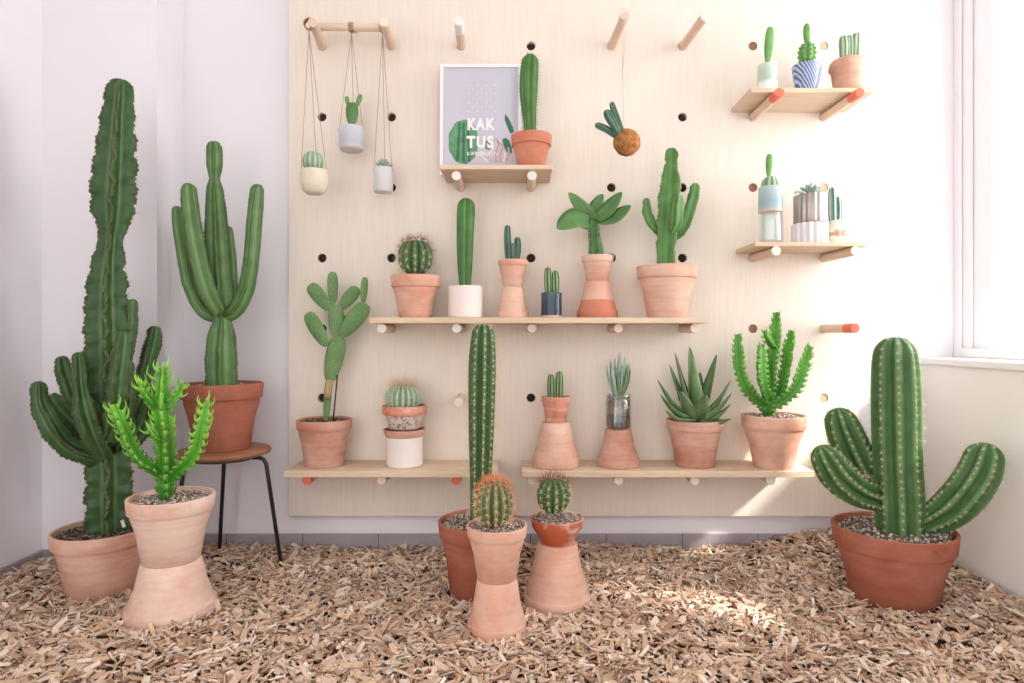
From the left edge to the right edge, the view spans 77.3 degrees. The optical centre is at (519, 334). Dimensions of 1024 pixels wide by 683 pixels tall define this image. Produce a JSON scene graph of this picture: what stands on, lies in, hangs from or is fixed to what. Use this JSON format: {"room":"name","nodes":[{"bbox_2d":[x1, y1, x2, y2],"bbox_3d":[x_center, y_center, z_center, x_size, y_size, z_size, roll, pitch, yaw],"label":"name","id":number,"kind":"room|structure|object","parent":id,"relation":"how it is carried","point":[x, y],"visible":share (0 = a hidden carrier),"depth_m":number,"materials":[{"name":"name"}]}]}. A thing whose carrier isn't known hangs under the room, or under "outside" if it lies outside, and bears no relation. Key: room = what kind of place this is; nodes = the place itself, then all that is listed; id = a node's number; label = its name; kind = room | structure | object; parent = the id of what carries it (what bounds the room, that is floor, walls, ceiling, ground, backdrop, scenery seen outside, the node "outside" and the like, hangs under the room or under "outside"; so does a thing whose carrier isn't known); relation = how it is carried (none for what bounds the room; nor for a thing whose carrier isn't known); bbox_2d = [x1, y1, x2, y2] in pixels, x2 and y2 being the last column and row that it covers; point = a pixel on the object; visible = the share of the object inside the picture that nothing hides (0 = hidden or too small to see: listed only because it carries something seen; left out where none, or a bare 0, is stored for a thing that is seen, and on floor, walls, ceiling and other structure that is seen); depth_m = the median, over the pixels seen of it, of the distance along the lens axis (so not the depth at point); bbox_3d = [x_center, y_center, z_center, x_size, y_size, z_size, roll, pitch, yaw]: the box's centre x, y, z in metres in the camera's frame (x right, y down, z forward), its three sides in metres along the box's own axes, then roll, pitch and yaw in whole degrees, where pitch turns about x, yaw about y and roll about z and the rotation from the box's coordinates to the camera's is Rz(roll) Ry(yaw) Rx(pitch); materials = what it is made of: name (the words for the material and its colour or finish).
{"room":"plant shop","nodes":[
{"label":"plant shop","id":0,"kind":"room"},
{"bbox_2d":[0,0,41,567],"bbox_3d":[-1.782,-0.610,0.520,0.235,2.900,3.420,0,0,0],"label":"wall","id":1,"kind":"structure","parent":0,"point":[20,20],"depth_m":2.12,"materials":[{"name":"paint"}]},
{"bbox_2d":[0,550,42,574],"bbox_3d":[-1.660,0.793,0.570,0.010,0.094,3.320,0,0,0],"label":"baseboard","id":2,"kind":"structure","parent":1,"relation":"attached to","point":[17,564],"depth_m":2.12,"materials":[{"name":"grey tile"}]},
{"bbox_2d":[42,0,183,548],"bbox_3d":[-1.633,-0.610,2.320,0.735,2.900,0.180,0,0,0],"label":"wall","id":3,"kind":"structure","parent":0,"point":[87,44],"depth_m":2.23,"materials":[{"name":"paint"}]},
{"bbox_2d":[541,395,569,422],"bbox_3d":[0.127,0.263,2.270,0.103,0.090,0.103,0,0,0],"label":"pot","id":4,"kind":"object","parent":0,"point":[555,406],"depth_m":2.23,"materials":[{"name":"orange ceramic"}]},
{"bbox_2d":[531,510,582,545],"bbox_3d":[0.111,0.583,1.920,0.158,0.074,0.158,0,0,0],"label":"bowl","id":5,"kind":"object","parent":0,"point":[558,529],"depth_m":1.87,"materials":[{"name":"orange ceramic"}]},
{"bbox_2d":[184,0,1023,533],"bbox_3d":[-0.031,-0.610,2.510,3.938,2.900,0.200,0,0,0],"label":"wall","id":6,"kind":"structure","parent":0,"point":[236,52],"depth_m":2.41,"materials":[{"name":"paint"}]},
{"bbox_2d":[203,533,805,550],"bbox_3d":[0.117,0.793,2.405,2.765,0.094,0.010,0,0,0],"label":"baseboard","id":7,"kind":"structure","parent":6,"relation":"attached to","point":[345,540],"depth_m":2.40,"materials":[{"name":"grey tile"}]},
{"bbox_2d":[289,0,857,515],"bbox_3d":[0.199,-0.385,2.390,2.109,2.110,0.040,0,0,0],"label":"pegboard","id":8,"kind":"object","parent":6,"relation":"attached to","point":[684,101],"visible":0.59,"depth_m":2.37,"materials":[{"name":"brown wood"}]},
{"bbox_2d":[302,477,318,484],"bbox_3d":[-0.733,0.500,2.293,0.032,0.032,0.186,0,0,0],"label":"wooden peg","id":9,"kind":"object","parent":8,"relation":"attached to","point":[306,480],"visible":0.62,"depth_m":2.20,"materials":[{"name":"brown wood"}]},
{"bbox_2d":[308,18,326,49],"bbox_3d":[-0.718,-1.065,2.278,0.032,0.042,0.220,0,0,-8],"label":"wooden peg","id":10,"kind":"object","parent":8,"relation":"attached to","point":[312,22],"visible":1,"depth_m":2.24,"materials":[{"name":"brown wood"}]},
{"bbox_2d":[300,17,328,195],"bbox_3d":[-0.702,-0.782,2.185,0.093,0.602,0.093,0,0,-37],"label":"hanging pot","id":11,"kind":"object","parent":10,"relation":"hanging from","point":[313,178],"visible":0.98,"depth_m":2.16,"materials":[{"name":"ceramic"}]},
{"bbox_2d":[377,324,395,332],"bbox_3d":[-0.476,-0.023,2.293,0.032,0.032,0.186,0,0,0],"label":"wooden peg","id":12,"kind":"object","parent":8,"relation":"attached to","point":[382,328],"visible":1,"depth_m":2.22,"materials":[{"name":"brown wood"}]},
{"bbox_2d":[379,17,395,49],"bbox_3d":[-0.470,-1.067,2.280,0.032,0.038,0.212,0,0,-3],"label":"wooden peg","id":13,"kind":"object","parent":8,"relation":"attached to","point":[383,22],"visible":1,"depth_m":2.24,"materials":[{"name":"brown wood"}]},
{"bbox_2d":[318,23,379,31],"bbox_3d":[-0.605,-1.099,2.285,0.275,0.031,0.027,0,0,0],"label":"rod","id":14,"kind":"object","parent":13,"relation":"on","point":[359,27],"visible":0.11,"depth_m":2.27,"materials":[{"name":"beige wood"}]},
{"bbox_2d":[338,22,363,153],"bbox_3d":[-0.602,-0.886,2.285,0.091,0.458,0.088,0,0,0],"label":"hanging pot","id":15,"kind":"object","parent":14,"relation":"hanging from","point":[351,135],"visible":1,"depth_m":2.27,"materials":[{"name":"grey ceramic"}]},
{"bbox_2d":[373,25,392,193],"bbox_3d":[-0.488,-0.812,2.285,0.069,0.607,0.069,0,0,-37],"label":"hanging pot","id":16,"kind":"object","parent":13,"relation":"hanging from","point":[383,172],"visible":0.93,"depth_m":2.27,"materials":[{"name":"grey ceramic"}]},
{"bbox_2d":[284,460,498,476],"bbox_3d":[-0.440,0.473,2.271,0.724,0.022,0.198,0,0,0],"label":"wooden shelf","id":17,"kind":"object","parent":8,"relation":"attached to","point":[350,468],"visible":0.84,"depth_m":2.18,"materials":[{"name":"brown wood"}]},
{"bbox_2d":[296,272,369,468],"bbox_3d":[-0.679,0.118,2.259,0.228,0.687,0.192,0,0,36],"label":"potted cactus","id":18,"kind":"object","parent":17,"relation":"on","point":[324,438],"visible":1,"depth_m":2.26,"materials":[{"name":"plant"}]},
{"bbox_2d":[296,416,351,468],"bbox_3d":[-0.693,0.380,2.270,0.192,0.164,0.192,0,0,0],"label":"pot","id":19,"kind":"object","parent":18,"relation":"on","point":[323,439],"depth_m":2.21,"materials":[{"name":"ceramic"}]},
{"bbox_2d":[383,426,424,468],"bbox_3d":[-0.410,0.397,2.270,0.148,0.130,0.148,0,0,0],"label":"flower pot","id":20,"kind":"object","parent":17,"relation":"on","point":[404,448],"visible":0.85,"depth_m":2.21,"materials":[{"name":"white ceramic"}]},
{"bbox_2d":[382,373,426,429],"bbox_3d":[-0.411,0.228,2.264,0.161,0.207,0.168,0,0,-4],"label":"potted cactus","id":21,"kind":"object","parent":20,"relation":"on","point":[402,408],"visible":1,"depth_m":2.22,"materials":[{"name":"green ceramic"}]},
{"bbox_2d":[385,414,423,429],"bbox_3d":[-0.410,0.305,2.270,0.136,0.051,0.136,0,0,0],"label":"bowl","id":22,"kind":"object","parent":21,"relation":"on","point":[395,421],"depth_m":2.22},
{"bbox_2d":[451,171,464,191],"bbox_3d":[-0.218,-0.546,2.288,0.032,0.032,0.196,0,0,0],"label":"wooden peg","id":23,"kind":"object","parent":8,"relation":"attached to","point":[456,176],"visible":1,"depth_m":2.22,"materials":[{"name":"brown wood"}]},
{"bbox_2d":[452,324,464,332],"bbox_3d":[-0.218,-0.023,2.293,0.032,0.032,0.186,0,0,0],"label":"wooden peg","id":24,"kind":"object","parent":8,"relation":"attached to","point":[457,328],"visible":0.99,"depth_m":2.20,"materials":[{"name":"brown wood"}]},
{"bbox_2d":[454,16,464,49],"bbox_3d":[-0.213,-1.070,2.283,0.032,0.032,0.206,0,0,-3],"label":"wooden peg","id":25,"kind":"object","parent":8,"relation":"attached to","point":[458,21],"visible":1,"depth_m":2.24,"materials":[{"name":"brown wood"}]},
{"bbox_2d":[454,394,464,406],"bbox_3d":[-0.215,0.233,2.293,0.032,0.032,0.186,0,0,-2],"label":"wooden peg","id":26,"kind":"object","parent":8,"relation":"attached to","point":[459,400],"visible":0.96,"depth_m":2.20,"materials":[{"name":"brown wood"}]},
{"bbox_2d":[440,165,551,182],"bbox_3d":[-0.081,-0.570,2.271,0.382,0.016,0.198,0,0,0],"label":"wooden shelf","id":27,"kind":"object","parent":8,"relation":"attached to","point":[469,173],"visible":1,"depth_m":2.23,"materials":[{"name":"brown wood"}]},
{"bbox_2d":[440,64,521,175],"bbox_3d":[-0.142,-0.781,2.325,0.296,0.406,0.018,0,-2,0],"label":"framed poster","id":28,"kind":"object","parent":27,"relation":"on","point":[480,106],"visible":0.99,"depth_m":2.32,"materials":[{"name":"grey paper"}]},
{"bbox_2d":[511,51,551,164],"bbox_3d":[0.040,-0.786,2.240,0.143,0.416,0.143,0,0,22],"label":"potted cactus","id":29,"kind":"object","parent":27,"relation":"on","point":[531,146],"visible":0.99,"depth_m":2.21,"materials":[{"name":"plant"}]},
{"bbox_2d":[511,130,551,164],"bbox_3d":[0.040,-0.638,2.240,0.143,0.118,0.143,0,0,0],"label":"pot","id":30,"kind":"object","parent":29,"relation":"on","point":[531,147],"depth_m":2.19,"materials":[{"name":"ceramic"}]},
{"bbox_2d":[527,171,536,191],"bbox_3d":[0.041,-0.546,2.288,0.032,0.032,0.196,0,0,0],"label":"wooden peg","id":31,"kind":"object","parent":8,"relation":"attached to","point":[531,176],"visible":1,"depth_m":2.22,"materials":[{"name":"brown wood"}]},
{"bbox_2d":[369,317,707,323],"bbox_3d":[0.062,-0.050,2.271,1.149,0.020,0.198,0,0,0],"label":"wooden shelf","id":32,"kind":"object","parent":8,"relation":"attached to","point":[373,320],"visible":0.87,"depth_m":2.17,"materials":[{"name":"brown wood"}]},
{"bbox_2d":[390,232,439,316],"bbox_3d":[-0.371,-0.216,2.270,0.174,0.312,0.174,0,0,-3],"label":"potted cactus","id":33,"kind":"object","parent":32,"relation":"on","point":[415,291],"visible":0.98,"depth_m":2.22,"materials":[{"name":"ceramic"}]},
{"bbox_2d":[390,274,439,316],"bbox_3d":[-0.371,-0.135,2.270,0.175,0.150,0.175,0,0,0],"label":"pot","id":34,"kind":"object","parent":33,"relation":"on","point":[415,294],"depth_m":2.21,"materials":[{"name":"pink ceramic"}]},
{"bbox_2d":[448,198,482,316],"bbox_3d":[-0.193,-0.273,2.270,0.122,0.426,0.122,0,0,-29],"label":"potted cactus","id":35,"kind":"object","parent":32,"relation":"on","point":[465,299],"visible":0.99,"depth_m":2.24,"materials":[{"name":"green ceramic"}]},
{"bbox_2d":[448,285,482,316],"bbox_3d":[-0.193,-0.116,2.270,0.122,0.113,0.122,0,0,0],"label":"pot","id":36,"kind":"object","parent":35,"relation":"on","point":[463,300],"depth_m":2.22,"materials":[{"name":"white ceramic"}]},
{"bbox_2d":[497,287,528,316],"bbox_3d":[-0.025,-0.115,2.270,0.113,0.109,0.113,0,0,0],"label":"flower pot","id":37,"kind":"object","parent":32,"relation":"on","point":[512,304],"visible":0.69,"depth_m":2.23,"materials":[{"name":"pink ceramic"}]},
{"bbox_2d":[498,225,527,286],"bbox_3d":[-0.025,-0.281,2.270,0.105,0.222,0.105,0,0,-42],"label":"potted cactus","id":38,"kind":"object","parent":37,"relation":"on","point":[512,268],"visible":1,"depth_m":2.24,"materials":[{"name":"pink ceramic"}]},
{"bbox_2d":[498,259,527,286],"bbox_3d":[-0.025,-0.217,2.270,0.105,0.096,0.105,0,0,0],"label":"pot","id":39,"kind":"object","parent":38,"relation":"on","point":[512,270],"depth_m":2.23,"materials":[{"name":"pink ceramic"}]},
{"bbox_2d":[541,267,561,316],"bbox_3d":[0.110,-0.149,2.240,0.073,0.178,0.073,0,0,0],"label":"potted cactus","id":40,"kind":"object","parent":32,"relation":"on","point":[551,299],"visible":1,"depth_m":2.22,"materials":[{"name":"blue ceramic"}]},
{"bbox_2d":[541,292,561,316],"bbox_3d":[0.110,-0.104,2.240,0.073,0.088,0.073,0,0,0],"label":"pot","id":41,"kind":"object","parent":40,"relation":"on","point":[551,302],"depth_m":2.21,"materials":[{"name":"blue ceramic"}]},
{"bbox_2d":[577,281,617,316],"bbox_3d":[0.275,-0.125,2.270,0.145,0.129,0.145,0,0,0],"label":"flower pot","id":42,"kind":"object","parent":32,"relation":"on","point":[597,300],"visible":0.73,"depth_m":2.22,"materials":[{"name":"ceramic"}]},
{"bbox_2d":[556,192,630,280],"bbox_3d":[0.255,-0.346,2.261,0.260,0.312,0.129,0,0,0],"label":"potted plant","id":43,"kind":"object","parent":42,"relation":"on","point":[597,265],"visible":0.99,"depth_m":2.24,"materials":[{"name":"green plant"}]},
{"bbox_2d":[636,148,699,316],"bbox_3d":[0.523,-0.359,2.250,0.220,0.597,0.206,0,0,0],"label":"potted cactus","id":44,"kind":"object","parent":32,"relation":"on","point":[666,285],"visible":0.98,"depth_m":2.21,"materials":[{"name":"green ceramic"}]},
{"bbox_2d":[636,263,697,316],"bbox_3d":[0.516,-0.151,2.250,0.210,0.181,0.210,0,0,0],"label":"pot","id":45,"kind":"object","parent":44,"relation":"on","point":[666,288],"depth_m":2.18,"materials":[{"name":"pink ceramic"}]},
{"bbox_2d":[607,324,622,332],"bbox_3d":[0.339,-0.023,2.293,0.032,0.032,0.186,0,0,0],"label":"wooden peg","id":46,"kind":"object","parent":8,"relation":"attached to","point":[613,328],"visible":1,"depth_m":2.20,"materials":[{"name":"brown wood"}]},
{"bbox_2d":[607,11,628,49],"bbox_3d":[0.345,-1.069,2.263,0.032,0.035,0.247,0,0,-3],"label":"wooden peg","id":47,"kind":"object","parent":8,"relation":"attached to","point":[618,30],"visible":1,"depth_m":2.23,"materials":[{"name":"brown wood"}]},
{"bbox_2d":[595,8,640,156],"bbox_3d":[0.325,-0.842,2.130,0.151,0.491,0.090,0,0,0],"label":"moss ball","id":48,"kind":"object","parent":47,"relation":"hanging from","point":[626,142],"visible":1,"depth_m":2.11,"materials":[{"name":"plant"}]},
{"bbox_2d":[522,460,813,476],"bbox_3d":[0.503,0.473,2.271,0.993,0.022,0.198,0,0,0],"label":"wooden shelf","id":49,"kind":"object","parent":8,"relation":"attached to","point":[587,468],"visible":0.79,"depth_m":2.17,"materials":[{"name":"brown wood"}]},
{"bbox_2d":[532,421,579,469],"bbox_3d":[0.127,0.385,2.270,0.169,0.153,0.169,0,0,0],"label":"flower pot","id":50,"kind":"object","parent":49,"relation":"on","point":[555,447],"visible":0.87,"depth_m":2.21,"materials":[{"name":"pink ceramic"}]},
{"bbox_2d":[541,371,569,422],"bbox_3d":[0.127,0.218,2.270,0.103,0.180,0.103,0,0,-22],"label":"potted cactus","id":51,"kind":"object","parent":50,"relation":"on","point":[555,404],"visible":1,"depth_m":2.25,"materials":[{"name":"orange ceramic"}]},
{"bbox_2d":[597,427,639,468],"bbox_3d":[0.349,0.397,2.270,0.151,0.130,0.151,0,0,0],"label":"flower pot","id":52,"kind":"object","parent":49,"relation":"on","point":[618,450],"visible":0.91,"depth_m":2.22,"materials":[{"name":"ceramic"}]},
{"bbox_2d":[605,352,630,429],"bbox_3d":[0.349,0.195,2.270,0.092,0.272,0.092,0,0,0],"label":"potted plant","id":53,"kind":"object","parent":52,"relation":"on","point":[618,406],"visible":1,"depth_m":2.24,"materials":[{"name":"clear glass"}]},
{"bbox_2d":[657,346,731,468],"bbox_3d":[0.597,0.251,2.244,0.264,0.422,0.259,0,0,0],"label":"potted plant","id":54,"kind":"object","parent":49,"relation":"on","point":[695,428],"visible":1,"depth_m":2.21,"materials":[{"name":"plant"}]},
{"bbox_2d":[732,311,813,470],"bbox_3d":[0.892,0.187,2.242,0.227,0.550,0.218,0,0,44],"label":"potted cactus","id":55,"kind":"object","parent":49,"relation":"on","point":[774,437],"visible":1,"depth_m":2.21,"materials":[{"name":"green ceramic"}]},
{"bbox_2d":[678,324,699,332],"bbox_3d":[0.602,-0.023,2.293,0.032,0.032,0.186,0,0,0],"label":"wooden peg","id":56,"kind":"object","parent":8,"relation":"attached to","point":[683,328],"visible":1,"depth_m":2.23,"materials":[{"name":"brown wood"}]},
{"bbox_2d":[678,12,709,49],"bbox_3d":[0.611,-1.068,2.263,0.032,0.036,0.247,0,0,-4],"label":"wooden peg","id":57,"kind":"object","parent":8,"relation":"attached to","point":[704,17],"visible":1,"depth_m":2.22,"materials":[{"name":"brown wood"}]},
{"bbox_2d":[749,246,780,261],"bbox_3d":[0.866,-0.285,2.278,0.032,0.032,0.216,0,0,-2],"label":"wooden peg","id":58,"kind":"object","parent":8,"relation":"attached to","point":[774,251],"visible":1,"depth_m":2.23,"materials":[{"name":"brown wood"}]},
{"bbox_2d":[757,477,774,484],"bbox_3d":[0.863,0.500,2.293,0.032,0.032,0.186,0,0,0],"label":"wooden peg","id":59,"kind":"object","parent":8,"relation":"attached to","point":[769,480],"visible":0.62,"depth_m":2.20,"materials":[{"name":"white wood"}]},
{"bbox_2d":[749,88,783,120],"bbox_3d":[0.864,-0.807,2.258,0.034,0.032,0.256,0,0,0],"label":"wooden peg","id":60,"kind":"object","parent":8,"relation":"attached to","point":[778,93],"visible":1,"depth_m":2.22,"materials":[{"name":"brown wood"}]},
{"bbox_2d":[736,242,867,253],"bbox_3d":[0.990,-0.309,2.271,0.384,0.014,0.198,0,0,0],"label":"wooden shelf","id":61,"kind":"object","parent":8,"relation":"attached to","point":[785,247],"visible":0.84,"depth_m":2.20,"materials":[{"name":"brown wood"}]},
{"bbox_2d":[758,213,783,241],"bbox_3d":[0.873,-0.370,2.230,0.086,0.108,0.086,0,0,0],"label":"glass tumbler","id":62,"kind":"object","parent":61,"relation":"on","point":[782,213],"visible":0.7,"depth_m":2.22,"materials":[{"name":"white"}]},
{"bbox_2d":[758,154,782,214],"bbox_3d":[0.873,-0.528,2.230,0.083,0.206,0.083,0,0,0],"label":"potted cactus","id":63,"kind":"object","parent":62,"relation":"on","point":[770,193],"visible":1,"depth_m":2.20,"materials":[{"name":"blue ceramic"}]},
{"bbox_2d":[758,185,782,214],"bbox_3d":[0.873,-0.470,2.230,0.083,0.090,0.083,0,0,0],"label":"cup","id":64,"kind":"object","parent":63,"relation":"on","point":[770,197],"depth_m":2.20,"materials":[{"name":"blue ceramic"}]},
{"bbox_2d":[791,221,828,241],"bbox_3d":[1.009,-0.351,2.230,0.120,0.070,0.120,0,0,0],"label":"flower pot","id":65,"kind":"object","parent":61,"relation":"on","point":[811,231],"visible":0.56,"depth_m":2.19,"materials":[{"name":"white ceramic"}]},
{"bbox_2d":[793,182,827,223],"bbox_3d":[0.997,-0.458,2.227,0.137,0.142,0.114,0,0,0],"label":"potted plant","id":66,"kind":"object","parent":65,"relation":"on","point":[810,204],"visible":0.92,"depth_m":2.19,"materials":[{"name":"silver metal"}]},
{"bbox_2d":[828,187,846,241],"bbox_3d":[1.116,-0.419,2.258,0.054,0.206,0.057,0,0,0],"label":"potted cactus","id":67,"kind":"object","parent":61,"relation":"on","point":[835,206],"visible":1,"depth_m":2.25,"materials":[{"name":"green plant"}]},
{"bbox_2d":[829,220,843,241],"bbox_3d":[1.117,-0.360,2.260,0.049,0.087,0.049,0,0,0],"label":"pot","id":68,"kind":"object","parent":67,"relation":"on","point":[836,227],"depth_m":2.24,"materials":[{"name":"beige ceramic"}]},
{"bbox_2d":[732,88,874,111],"bbox_3d":[0.994,-0.831,2.271,0.421,0.016,0.198,0,0,0],"label":"wooden shelf","id":69,"kind":"object","parent":8,"relation":"attached to","point":[793,99],"visible":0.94,"depth_m":2.24,"materials":[{"name":"brown wood"}]},
{"bbox_2d":[757,27,776,87],"bbox_3d":[0.862,-0.957,2.230,0.065,0.234,0.065,0,0,0],"label":"potted cactus","id":70,"kind":"object","parent":69,"relation":"on","point":[766,71],"visible":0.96,"depth_m":2.21,"materials":[{"name":"green ceramic"}]},
{"bbox_2d":[757,62,776,87],"bbox_3d":[0.862,-0.889,2.230,0.065,0.100,0.065,0,0,0],"label":"pot","id":71,"kind":"object","parent":70,"relation":"on","point":[766,71],"depth_m":2.20,"materials":[{"name":"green ceramic"}]},
{"bbox_2d":[792,23,821,87],"bbox_3d":[0.999,-0.962,2.230,0.097,0.246,0.097,0,0,4],"label":"potted cactus","id":72,"kind":"object","parent":69,"relation":"on","point":[806,73],"visible":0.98,"depth_m":2.20,"materials":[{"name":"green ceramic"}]},
{"bbox_2d":[792,60,821,87],"bbox_3d":[0.999,-0.888,2.230,0.097,0.098,0.097,0,0,0],"label":"pot","id":73,"kind":"object","parent":72,"relation":"on","point":[806,73],"depth_m":2.20,"materials":[{"name":"blue ceramic"}]},
{"bbox_2d":[828,32,868,87],"bbox_3d":[1.144,-0.947,2.230,0.127,0.215,0.127,0,0,-42],"label":"potted cactus","id":74,"kind":"object","parent":69,"relation":"on","point":[848,70],"visible":0.99,"depth_m":2.20,"materials":[{"name":"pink ceramic"}]},
{"bbox_2d":[828,55,868,87],"bbox_3d":[1.144,-0.896,2.230,0.127,0.114,0.127,0,0,0],"label":"pot","id":75,"kind":"object","parent":74,"relation":"on","point":[846,71],"depth_m":2.19,"materials":[{"name":"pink ceramic"}]},
{"bbox_2d":[820,323,859,332],"bbox_3d":[1.132,-0.023,2.278,0.032,0.032,0.216,0,0,-3],"label":"wooden peg","id":76,"kind":"object","parent":8,"relation":"attached to","point":[853,327],"visible":1,"depth_m":2.24,"materials":[{"name":"brown wood"}]},
{"bbox_2d":[820,246,859,261],"bbox_3d":[1.132,-0.285,2.278,0.032,0.032,0.216,0,0,-3],"label":"wooden peg","id":77,"kind":"object","parent":8,"relation":"attached to","point":[852,251],"visible":1,"depth_m":2.24,"materials":[{"name":"brown wood"}]},
{"bbox_2d":[820,88,864,120],"bbox_3d":[1.129,-0.807,2.258,0.032,0.032,0.256,0,0,-1],"label":"wooden peg","id":78,"kind":"object","parent":8,"relation":"attached to","point":[858,93],"visible":1,"depth_m":2.22,"materials":[{"name":"brown wood"}]},
{"bbox_2d":[605,394,630,429],"bbox_3d":[0.349,0.270,2.270,0.092,0.122,0.092,0,0,0],"label":"glass jar","id":79,"kind":"object","parent":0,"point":[618,406],"depth_m":2.24,"materials":[{"name":"clear glass"}]},
{"bbox_2d":[741,411,807,470],"bbox_3d":[0.889,0.370,2.245,0.218,0.183,0.218,0,0,0],"label":"pot","id":80,"kind":"object","parent":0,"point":[774,438],"depth_m":2.18,"materials":[{"name":"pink ceramic"}]},
{"bbox_2d":[831,511,960,615],"bbox_3d":[1.142,0.699,1.960,0.344,0.227,0.344,0,0,0],"label":"pot","id":81,"kind":"object","parent":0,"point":[908,568],"depth_m":1.85,"materials":[{"name":"brown ceramic"}]},
{"bbox_2d":[920,364,1023,602],"bbox_3d":[1.640,-0.610,0.610,0.280,2.900,3.600,0,0,0],"label":"wall","id":82,"kind":"structure","parent":0,"point":[963,405],"depth_m":2.07,"materials":[{"name":"paint"}]},
{"bbox_2d":[919,357,1023,370],"bbox_3d":[1.634,0.095,1.740,0.292,0.024,1.340,0,0,0],"label":"trim","id":83,"kind":"structure","parent":82,"relation":"attached to","point":[1001,364],"depth_m":2.11,"materials":[{"name":"white paint"}]},
{"bbox_2d":[954,0,1023,359],"bbox_3d":[1.674,-0.814,1.740,0.084,1.792,1.339,0,0,0],"label":"window","id":84,"kind":"structure","parent":82,"relation":"in","point":[981,27],"depth_m":2.30,"materials":[{"name":"white paint"}]},
{"bbox_3d":[0.000,0.890,0.735,4.000,0.100,3.850,0,0,0],"label":"floor","id":85,"kind":"structure","parent":0,"visible":0},
{"bbox_2d":[0,527,1023,682],"bbox_3d":[-0.081,0.775,1.524,3.177,0.132,1.789,0,0,0],"label":"chips","id":86,"kind":"object","parent":85,"relation":"on","point":[783,610],"visible":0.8,"depth_m":1.74,"materials":[{"name":"brown wood"}]},
{"bbox_2d":[29,78,162,601],"bbox_3d":[-1.337,-0.002,2.017,0.368,1.612,0.295,0,0,0],"label":"potted cactus","id":87,"kind":"object","parent":86,"relation":"on","point":[97,555],"visible":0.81,"depth_m":1.98,"materials":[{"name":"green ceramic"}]},
{"bbox_2d":[47,520,139,601],"bbox_3d":[-1.316,0.705,2.020,0.284,0.198,0.284,0,0,0],"label":"pot","id":88,"kind":"object","parent":87,"relation":"on","point":[93,561],"depth_m":1.93,"materials":[{"name":"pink ceramic"}]},
{"bbox_2d":[122,554,217,631],"bbox_3d":[-1.007,0.726,1.850,0.246,0.156,0.246,0,0,0],"label":"flower pot","id":89,"kind":"object","parent":86,"relation":"on","point":[159,596],"visible":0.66,"depth_m":1.77,"materials":[{"name":"ceramic"}]},
{"bbox_2d":[102,355,215,567],"bbox_3d":[-1.027,0.353,1.836,0.280,0.590,0.232,0,0,-36],"label":"potted cactus","id":90,"kind":"object","parent":89,"relation":"on","point":[168,522],"visible":1,"depth_m":1.81,"materials":[{"name":"plant"}]},
{"bbox_2d":[124,486,215,567],"bbox_3d":[-1.007,0.555,1.850,0.232,0.186,0.232,0,0,0],"label":"pot","id":91,"kind":"object","parent":90,"relation":"on","point":[169,527],"depth_m":1.78,"materials":[{"name":"ceramic"}]},
{"bbox_2d":[175,442,282,566],"bbox_3d":[-1.020,0.601,2.198,0.306,0.420,0.312,0,0,44],"label":"stool","id":92,"kind":"object","parent":86,"relation":"on","point":[256,450],"visible":0.66,"depth_m":2.18,"materials":[{"name":"brown wood"}]},
{"bbox_2d":[171,141,263,452],"bbox_3d":[-1.025,-0.138,2.198,0.271,1.057,0.266,0,0,-42],"label":"potted cactus","id":93,"kind":"object","parent":92,"relation":"on","point":[208,270],"visible":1,"depth_m":2.16,"materials":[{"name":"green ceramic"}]},
{"bbox_2d":[180,380,263,452],"bbox_3d":[-1.024,0.278,2.200,0.266,0.226,0.266,0,0,0],"label":"pot","id":94,"kind":"object","parent":93,"relation":"on","point":[235,407],"depth_m":2.12,"materials":[{"name":"brown ceramic"}]},
{"bbox_2d":[438,320,517,601],"bbox_3d":[-0.128,0.375,2.000,0.254,0.862,0.254,0,0,-22],"label":"potted cactus","id":95,"kind":"object","parent":86,"relation":"on","point":[461,569],"visible":0.54,"depth_m":1.96,"materials":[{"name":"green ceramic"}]},
{"bbox_2d":[438,509,517,601],"bbox_3d":[-0.128,0.691,2.000,0.254,0.231,0.254,0,0,0],"label":"pot","id":96,"kind":"object","parent":95,"relation":"on","point":[461,569],"depth_m":1.92,"materials":[{"name":"brown ceramic"}]},
{"bbox_2d":[467,578,526,645],"bbox_3d":[-0.063,0.736,1.745,0.166,0.148,0.166,0,0,0],"label":"flower pot","id":97,"kind":"object","parent":86,"relation":"on","point":[497,612],"visible":0.66,"depth_m":1.69,"materials":[{"name":"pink ceramic"}]},
{"bbox_2d":[467,470,526,584],"bbox_3d":[-0.063,0.514,1.745,0.164,0.295,0.164,0,0,-42],"label":"potted cactus","id":98,"kind":"object","parent":97,"relation":"on","point":[496,537],"visible":1,"depth_m":1.70,"materials":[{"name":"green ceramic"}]},
{"bbox_2d":[467,517,526,584],"bbox_3d":[-0.063,0.588,1.745,0.165,0.147,0.165,0,0,0],"label":"pot","id":99,"kind":"object","parent":98,"relation":"on","point":[496,547],"depth_m":1.69,"materials":[{"name":"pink ceramic"}]},
{"bbox_2d":[523,539,590,614],"bbox_3d":[0.111,0.714,1.920,0.203,0.185,0.203,0,0,0],"label":"flower pot","id":100,"kind":"object","parent":86,"relation":"on","point":[556,583],"visible":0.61,"depth_m":1.86,"materials":[{"name":"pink ceramic"}]},
{"bbox_2d":[531,466,582,545],"bbox_3d":[0.110,0.504,1.919,0.160,0.234,0.158,0,0,-25],"label":"potted cactus","id":101,"kind":"object","parent":100,"relation":"on","point":[554,525],"visible":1,"depth_m":1.88,"materials":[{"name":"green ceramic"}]},
{"bbox_2d":[808,336,1007,615],"bbox_3d":[1.159,0.405,1.960,0.547,0.815,0.341,0,0,0],"label":"potted cactus","id":102,"kind":"object","parent":86,"relation":"on","point":[900,553],"visible":1,"depth_m":1.90,"materials":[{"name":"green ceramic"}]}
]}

